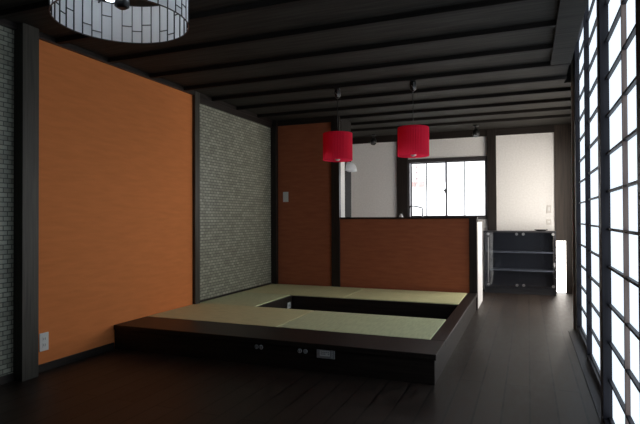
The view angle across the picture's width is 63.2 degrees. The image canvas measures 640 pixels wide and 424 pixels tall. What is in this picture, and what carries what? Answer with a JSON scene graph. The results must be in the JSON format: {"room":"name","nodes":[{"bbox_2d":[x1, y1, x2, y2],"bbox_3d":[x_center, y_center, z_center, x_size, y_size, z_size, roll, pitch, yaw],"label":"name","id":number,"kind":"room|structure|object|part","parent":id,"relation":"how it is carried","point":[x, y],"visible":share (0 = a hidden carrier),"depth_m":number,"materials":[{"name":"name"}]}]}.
{"room":"japanese living room","nodes":[
{"label":"japanese living room","id":0,"kind":"room"},
{"bbox_2d":[0,25,270,375],"bbox_3d":[-1.850,-0.062,4.377,0.150,2.440,10.150,-1,-1,22],"label":"wall","id":1,"kind":"structure","parent":0,"point":[116,214],"depth_m":4.49,"materials":[{"name":"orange paint"}]},
{"bbox_3d":[-2.512,-0.080,2.536,0.012,2.440,2.240,0,-1,22],"label":"tile panel","id":2,"kind":"part","parent":1,"relation":"part of","materials":[{"name":"grey tile"}]},
{"bbox_2d":[13,23,38,381],"bbox_3d":[-2.036,-0.070,3.604,0.089,2.440,0.128,-1,-1,22],"label":"pillar","id":3,"kind":"structure","parent":1,"relation":"attached to","point":[26,37],"depth_m":3.56,"materials":[{"name":"grey wood"}]},
{"bbox_2d":[39,332,48,351],"bbox_3d":[-1.999,0.940,3.767,0.010,0.130,0.075,-1,-1,22],"label":"wall outlet","id":4,"kind":"object","parent":1,"relation":"attached to","point":[43,337],"visible":1,"depth_m":3.76,"materials":[{"name":"white plastic"}]},
{"bbox_3d":[-1.706,-0.060,4.551,0.012,2.440,1.980,0,-1,22],"label":"plaster panel","id":5,"kind":"part","parent":1,"relation":"part of","materials":[{"name":"orange paint"}]},
{"bbox_2d":[0,282,271,384],"bbox_3d":[-1.790,1.045,4.292,0.017,0.225,6.058,-1,-1,22],"label":"baseboard","id":6,"kind":"structure","parent":1,"relation":"attached to","point":[43,367],"depth_m":4.02,"materials":[{"name":"brown wood"}]},
{"bbox_2d":[0,19,272,122],"bbox_3d":[-2.132,-1.271,3.461,0.035,0.043,8.018,-1,-1,22],"label":"trim","id":7,"kind":"structure","parent":1,"relation":"attached to","point":[3,22],"depth_m":4.46,"materials":[{"name":"brown wood"}]},
{"bbox_2d":[192,91,199,303],"bbox_3d":[-1.308,-0.051,5.489,0.040,2.440,0.084,-1,-1,22],"label":"trim","id":8,"kind":"structure","parent":1,"relation":"attached to","point":[195,98],"depth_m":5.46,"materials":[{"name":"grey wood"}]},
{"bbox_3d":[-0.989,-0.042,6.341,0.012,2.440,1.798,0,-1,22],"label":"tile panel","id":9,"kind":"part","parent":1,"relation":"part of","materials":[{"name":"grey tile"}]},
{"bbox_2d":[200,97,271,127],"bbox_3d":[-0.987,-1.212,6.336,0.025,0.100,1.707,-1,-1,22],"label":"trim","id":10,"kind":"structure","parent":1,"relation":"attached to","point":[202,100],"depth_m":6.21,"materials":[{"name":"brown wood"}]},
{"bbox_2d":[271,120,277,283],"bbox_3d":[-0.609,-0.034,7.174,0.085,2.440,0.150,-1,-1,22],"label":"trim","id":11,"kind":"structure","parent":1,"relation":"attached to","point":[274,130],"depth_m":7.11,"materials":[{"name":"brown wood"}]},
{"bbox_2d":[0,0,570,137],"bbox_3d":[0.037,-1.514,3.636,4.228,0.508,10.150,-1,-1,22],"label":"ceiling","id":12,"kind":"structure","parent":0,"point":[485,64],"depth_m":4.32,"materials":[{"name":"brown wood"}]},
{"bbox_2d":[49,0,188,43],"bbox_3d":[-0.975,-1.120,2.562,0.642,0.372,0.642,-1,-1,22],"label":"ceiling lamp","id":13,"kind":"object","parent":12,"relation":"attached to","point":[167,20],"visible":1,"depth_m":2.81,"materials":[{"name":"white paper"}]},
{"bbox_3d":[-0.975,-1.154,2.563,0.180,0.305,0.180,0,-1,22],"label":"stem","id":14,"kind":"part","parent":13,"relation":"part of","materials":[{"name":"black plastic"}]},
{"bbox_2d":[323,88,352,161],"bbox_3d":[0.177,-0.879,5.248,0.298,0.730,0.298,-1,-1,22],"label":"pendant lamp","id":15,"kind":"object","parent":12,"relation":"hanging from","point":[337,145],"visible":1,"depth_m":5.13,"materials":[{"name":"red fabric"}]},
{"bbox_3d":[0.177,-0.972,5.249,0.006,0.356,0.006,0,-1,-1],"label":"cord","id":16,"kind":"part","parent":15,"relation":"part of","materials":[{"name":"black plastic"}]},
{"bbox_3d":[0.178,-0.656,5.246,0.298,0.276,0.298,0,-1,22],"label":"lamp shade","id":17,"kind":"part","parent":15,"relation":"part of","materials":[{"name":"red fabric"}]},
{"bbox_2d":[370,134,376,144],"bbox_3d":[0.858,-1.160,8.360,0.104,0.172,0.111,-1,-1,22],"label":"spotlight","id":18,"kind":"object","parent":12,"relation":"attached to","point":[373,141],"visible":1,"depth_m":8.33,"materials":[{"name":"black plastic"}]},
{"bbox_2d":[397,81,428,157],"bbox_3d":[0.889,-0.889,4.964,0.298,0.723,0.298,-1,-1,22],"label":"pendant lamp","id":19,"kind":"object","parent":12,"relation":"hanging from","point":[412,140],"visible":1,"depth_m":4.84,"materials":[{"name":"red fabric"}]},
{"bbox_3d":[0.890,-0.669,4.961,0.298,0.276,0.298,0,-1,22],"label":"lamp shade","id":20,"kind":"part","parent":19,"relation":"part of","materials":[{"name":"red fabric"}]},
{"bbox_2d":[472,125,479,136],"bbox_3d":[2.267,-1.175,7.560,0.104,0.172,0.111,-1,-1,22],"label":"spotlight","id":21,"kind":"object","parent":12,"relation":"attached to","point":[475,133],"visible":1,"depth_m":7.53,"materials":[{"name":"black plastic"}]},
{"bbox_2d":[0,290,600,423],"bbox_3d":[0.067,1.192,3.651,4.228,0.100,10.050,-1,-1,22],"label":"floor","id":22,"kind":"structure","parent":0,"point":[516,361],"depth_m":3.33,"materials":[{"name":"brown wood"}]},
{"bbox_2d":[114,293,476,384],"bbox_3d":[0.058,1.060,5.278,2.700,0.203,2.970,-1,-1,22],"label":"platform","id":23,"kind":"object","parent":22,"relation":"on","point":[422,361],"visible":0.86,"depth_m":4.00,"materials":[{"name":"brown wood"}]},
{"bbox_2d":[149,303,313,326],"bbox_3d":[-0.822,0.979,4.916,1.330,0.046,0.810,-1,-1,22],"label":"mat","id":24,"kind":"object","parent":23,"relation":"on","point":[223,313],"visible":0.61,"depth_m":4.85,"materials":[{"name":"wicker"}]},
{"bbox_2d":[200,292,289,306],"bbox_3d":[-0.816,0.989,5.817,0.672,0.046,0.854,-1,-1,22],"label":"mat","id":25,"kind":"object","parent":23,"relation":"on","point":[240,298],"visible":0.6,"depth_m":5.74,"materials":[{"name":"wicker"}]},
{"bbox_2d":[242,284,364,297],"bbox_3d":[-0.193,0.994,6.489,1.330,0.046,0.844,-1,-1,22],"label":"mat","id":26,"kind":"object","parent":23,"relation":"on","point":[297,290],"visible":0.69,"depth_m":6.43,"materials":[{"name":"wicker"}]},
{"bbox_2d":[317,349,334,358],"bbox_3d":[0.040,1.009,3.692,0.136,0.062,0.013,-1,-1,22],"label":"control panel","id":27,"kind":"object","parent":23,"relation":"attached to","point":[327,354],"visible":1,"depth_m":3.69,"materials":[{"name":"grey plastic"}]},
{"bbox_2d":[279,311,445,339],"bbox_3d":[0.380,0.968,4.435,1.249,0.046,0.810,-1,-1,22],"label":"mat","id":28,"kind":"object","parent":23,"relation":"on","point":[356,323],"visible":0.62,"depth_m":4.37,"materials":[{"name":"wicker"}]},
{"bbox_2d":[345,288,466,304],"bbox_3d":[1.010,0.984,6.007,1.249,0.046,0.844,-1,-1,22],"label":"mat","id":29,"kind":"object","parent":23,"relation":"on","point":[455,298],"visible":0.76,"depth_m":5.92,"materials":[{"name":"wicker"}]},
{"bbox_2d":[477,219,482,307],"bbox_3d":[1.232,0.637,6.882,1.713,1.075,0.694,-1,-1,22],"label":"countertop","id":30,"kind":"structure","parent":22,"relation":"on","point":[479,221],"depth_m":6.56,"materials":[{"name":"white laminate"}]},
{"bbox_2d":[408,205,423,216],"bbox_3d":[1.283,0.006,6.919,0.220,0.188,0.056,-1,-1,22],"label":"faucet","id":31,"kind":"object","parent":30,"relation":"on","point":[411,205],"visible":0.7,"depth_m":6.93,"materials":[{"name":"silver metal"}]},
{"bbox_2d":[483,230,555,295],"bbox_3d":[2.894,0.725,7.553,0.967,0.902,0.308,-1,-1,22],"label":"base cabinet","id":32,"kind":"object","parent":22,"relation":"on","point":[515,262],"visible":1,"depth_m":7.63,"materials":[{"name":"black laminate"}]},
{"bbox_3d":[2.453,0.693,7.575,0.012,0.650,0.020,0,-1,22],"label":"door handle","id":33,"kind":"part","parent":32,"relation":"part of","materials":[{"name":"silver metal"}]},
{"bbox_2d":[486,250,553,253],"bbox_3d":[2.900,0.579,7.568,0.921,0.020,0.254,0,-1,22],"label":"shelf","id":34,"kind":"object","parent":32,"relation":"attached to","point":[490,251],"depth_m":7.56,"materials":[{"name":"grey"}]},
{"bbox_2d":[486,267,554,271],"bbox_3d":[2.901,0.840,7.565,0.921,0.020,0.254,0,-1,22],"label":"shelf","id":35,"kind":"object","parent":32,"relation":"attached to","point":[495,269],"depth_m":7.56,"materials":[{"name":"grey"}]},
{"bbox_2d":[278,122,331,285],"bbox_3d":[-0.211,-0.037,7.047,0.908,2.440,0.090,-1,-1,22],"label":"wall","id":36,"kind":"structure","parent":0,"point":[304,221],"depth_m":7.00,"materials":[{"name":"orange paint"}]},
{"bbox_2d":[283,192,287,201],"bbox_3d":[-0.468,-0.206,7.097,0.078,0.137,0.011,-1,-1,22],"label":"light switch","id":37,"kind":"object","parent":36,"relation":"attached to","point":[285,194],"visible":1,"depth_m":7.09,"materials":[{"name":"white plastic"}]},
{"bbox_2d":[340,123,344,216],"bbox_3d":[0.253,-0.041,6.938,0.114,2.440,0.161,-1,-1,22],"label":"wall","id":38,"kind":"structure","parent":0,"point":[342,163],"depth_m":6.91,"materials":[{"name":"white paint"}]},
{"bbox_2d":[278,116,330,125],"bbox_3d":[-0.214,-1.220,7.010,0.790,0.075,0.022,-1,-1,22],"label":"trim","id":39,"kind":"structure","parent":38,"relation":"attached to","point":[318,119],"depth_m":7.00,"materials":[{"name":"brown wood"}]},
{"bbox_2d":[340,119,344,130],"bbox_3d":[0.248,-1.065,6.950,0.124,0.390,0.161,-1,-1,22],"label":"trim","id":40,"kind":"structure","parent":38,"relation":"attached to","point":[342,121],"depth_m":6.91,"materials":[{"name":"brown wood"}]},
{"bbox_2d":[345,119,350,216],"bbox_3d":[0.328,-0.039,7.132,0.130,2.440,0.255,-1,-1,22],"label":"trim","id":41,"kind":"structure","parent":38,"relation":"attached to","point":[347,122],"depth_m":7.10,"materials":[{"name":"brown wood"}]},
{"bbox_2d":[345,162,356,171],"bbox_3d":[0.441,-0.617,7.090,0.120,0.135,0.236,-1,-1,22],"label":"wall lamp","id":42,"kind":"object","parent":38,"relation":"attached to","point":[350,167],"visible":0.92,"depth_m":7.02,"materials":[{"name":"white glass"}]},
{"bbox_2d":[340,217,477,309],"bbox_3d":[1.081,0.617,6.518,1.726,1.108,0.120,-1,-1,22],"label":"wall partition","id":43,"kind":"structure","parent":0,"point":[438,254],"depth_m":6.46,"materials":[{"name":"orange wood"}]},
{"bbox_2d":[331,115,340,286],"bbox_3d":[0.211,-0.042,6.832,0.112,2.440,0.066,-1,-1,22],"label":"trim","id":44,"kind":"structure","parent":43,"relation":"attached to","point":[335,166],"depth_m":6.80,"materials":[{"name":"brown wood"}]},
{"bbox_3d":[1.079,0.075,6.524,1.726,0.023,0.120,0,-1,22],"label":"cap rail","id":45,"kind":"part","parent":43,"relation":"part of","materials":[{"name":"brown wood"}]},
{"bbox_3d":[1.834,0.622,6.212,0.089,1.085,0.097,0,-1,22],"label":"post","id":46,"kind":"part","parent":43,"relation":"part of","materials":[{"name":"brown wood"}]},
{"bbox_2d":[351,124,572,293],"bbox_3d":[1.892,-0.032,8.238,3.928,2.440,0.140,-1,-1,22],"label":"wall","id":47,"kind":"structure","parent":0,"point":[525,181],"depth_m":7.79,"materials":[{"name":"white paint"}]},
{"bbox_2d":[397,146,407,216],"bbox_3d":[1.335,0.024,8.395,0.180,2.335,0.040,-1,-1,22],"label":"trim","id":48,"kind":"structure","parent":47,"relation":"attached to","point":[402,163],"depth_m":8.38,"materials":[{"name":"brown wood"}]},
{"bbox_2d":[408,156,486,218],"bbox_3d":[2.001,-0.366,8.197,1.210,0.965,0.140,-1,-1,22],"label":"window","id":49,"kind":"structure","parent":47,"relation":"in","point":[475,158],"depth_m":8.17,"materials":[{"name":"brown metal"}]},
{"bbox_3d":[1.740,-0.357,8.313,0.580,0.868,0.022,0,-1,22],"label":"sash","id":50,"kind":"part","parent":49,"relation":"part of","materials":[{"name":"white glass"}]},
{"bbox_3d":[2.260,-0.362,8.073,0.613,0.868,0.022,0,-1,22],"label":"sash","id":51,"kind":"part","parent":49,"relation":"part of","materials":[{"name":"white glass"}]},
{"bbox_2d":[352,125,553,143],"bbox_3d":[1.724,-1.199,8.246,3.628,0.105,0.050,-1,-1,22],"label":"trim","id":52,"kind":"structure","parent":47,"relation":"attached to","point":[545,128],"depth_m":8.01,"materials":[{"name":"brown wood"}]},
{"bbox_2d":[487,128,496,229],"bbox_3d":[2.604,-0.039,7.877,0.132,2.440,0.060,-1,-1,22],"label":"trim","id":53,"kind":"structure","parent":47,"relation":"attached to","point":[491,133],"depth_m":7.85,"materials":[{"name":"brown wood"}]},
{"bbox_2d":[547,205,550,212],"bbox_3d":[3.345,-0.044,7.596,0.065,0.115,0.011,-1,-1,22],"label":"light switch","id":54,"kind":"object","parent":47,"relation":"attached to","point":[548,206],"visible":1,"depth_m":7.59,"materials":[{"name":"grey plastic"}]},
{"bbox_2d":[556,239,566,293],"bbox_3d":[3.498,0.785,7.545,0.148,0.777,0.076,-1,-1,22],"label":"window","id":55,"kind":"structure","parent":47,"relation":"in","point":[561,244],"depth_m":7.53,"materials":[{"name":"white glass"}]},
{"bbox_2d":[636,0,639,352],"bbox_3d":[1.748,-0.303,2.912,0.337,2.860,9.907,-1,-1,23],"label":"wall","id":56,"kind":"structure","parent":0,"point":[637,1],"depth_m":1.74,"materials":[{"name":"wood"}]},
{"bbox_2d":[550,0,587,64],"bbox_3d":[0.847,-1.308,1.430,0.158,0.042,6.460,-1,-1,22],"label":"trim","id":57,"kind":"structure","parent":56,"relation":"attached to","point":[570,13],"depth_m":3.61,"materials":[{"name":"black wood"}]},
{"bbox_2d":[571,57,575,328],"bbox_3d":[2.505,-0.281,5.148,0.020,2.860,0.034,-1,-1,22],"label":"trim","id":58,"kind":"structure","parent":56,"relation":"attached to","point":[572,96],"depth_m":5.13,"materials":[{"name":"brown wood"}]},
{"bbox_2d":[573,53,576,329],"bbox_3d":[2.565,-0.282,5.035,0.175,2.860,0.190,-1,-1,22],"label":"trim","id":59,"kind":"structure","parent":56,"relation":"attached to","point":[573,53],"depth_m":5.05,"materials":[{"name":"brown wood"}]},
{"bbox_2d":[568,331,601,423],"bbox_3d":[1.852,1.128,3.325,0.250,0.006,3.510,-1,-1,22],"label":"trim","id":60,"kind":"structure","parent":56,"relation":"attached to","point":[579,348],"depth_m":3.68,"materials":[{"name":"brown wood"}]},
{"bbox_2d":[574,21,586,352],"bbox_3d":[2.270,-0.260,4.474,0.046,2.794,1.068,-1,-1,22],"label":"screen","id":61,"kind":"object","parent":60,"relation":"on","point":[579,48],"visible":0.43,"depth_m":4.90,"materials":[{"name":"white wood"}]},
{"bbox_3d":[2.263,-1.642,4.488,0.042,0.030,1.015,0,-1,22],"label":"rail","id":62,"kind":"part","parent":61,"relation":"part of","materials":[{"name":"brown wood"}]},
{"bbox_3d":[2.275,1.112,4.456,0.042,0.049,1.015,0,-1,22],"label":"rail","id":63,"kind":"part","parent":61,"relation":"part of","materials":[{"name":"brown wood"}]},
{"bbox_2d":[583,0,600,392],"bbox_3d":[1.768,-0.272,3.278,0.042,2.794,1.495,-1,-1,22],"label":"screen","id":64,"kind":"object","parent":60,"relation":"on","point":[590,15],"visible":0.38,"depth_m":3.82,"materials":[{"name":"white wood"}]},
{"bbox_3d":[1.864,1.102,3.487,0.038,0.049,0.960,0,-1,22],"label":"rail","id":65,"kind":"part","parent":64,"relation":"part of","materials":[{"name":"brown wood"}]},
{"bbox_2d":[597,0,639,423],"bbox_3d":[1.310,-0.282,2.267,0.049,2.794,1.103,-1,-1,22],"label":"screen","id":66,"kind":"object","parent":60,"relation":"on","point":[616,19],"visible":0.99,"depth_m":2.44,"materials":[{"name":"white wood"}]}
]}

